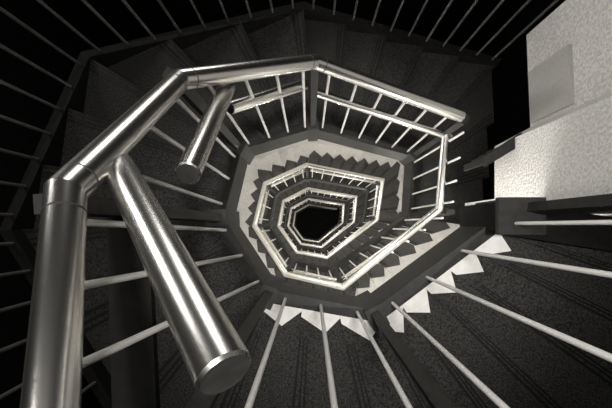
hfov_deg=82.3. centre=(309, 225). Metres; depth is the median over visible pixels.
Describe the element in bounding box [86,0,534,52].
wall
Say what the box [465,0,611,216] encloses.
wall
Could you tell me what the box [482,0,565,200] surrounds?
wall
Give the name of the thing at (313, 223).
floor
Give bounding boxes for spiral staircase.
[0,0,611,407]
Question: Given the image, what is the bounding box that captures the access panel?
[528,44,574,122]
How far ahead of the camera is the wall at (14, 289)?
5.39 m
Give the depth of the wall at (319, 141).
5.20 m
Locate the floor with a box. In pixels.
[296,208,338,238]
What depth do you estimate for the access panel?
1.97 m
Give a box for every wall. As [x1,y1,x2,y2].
[0,0,122,407]
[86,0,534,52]
[254,139,403,209]
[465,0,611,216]
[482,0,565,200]

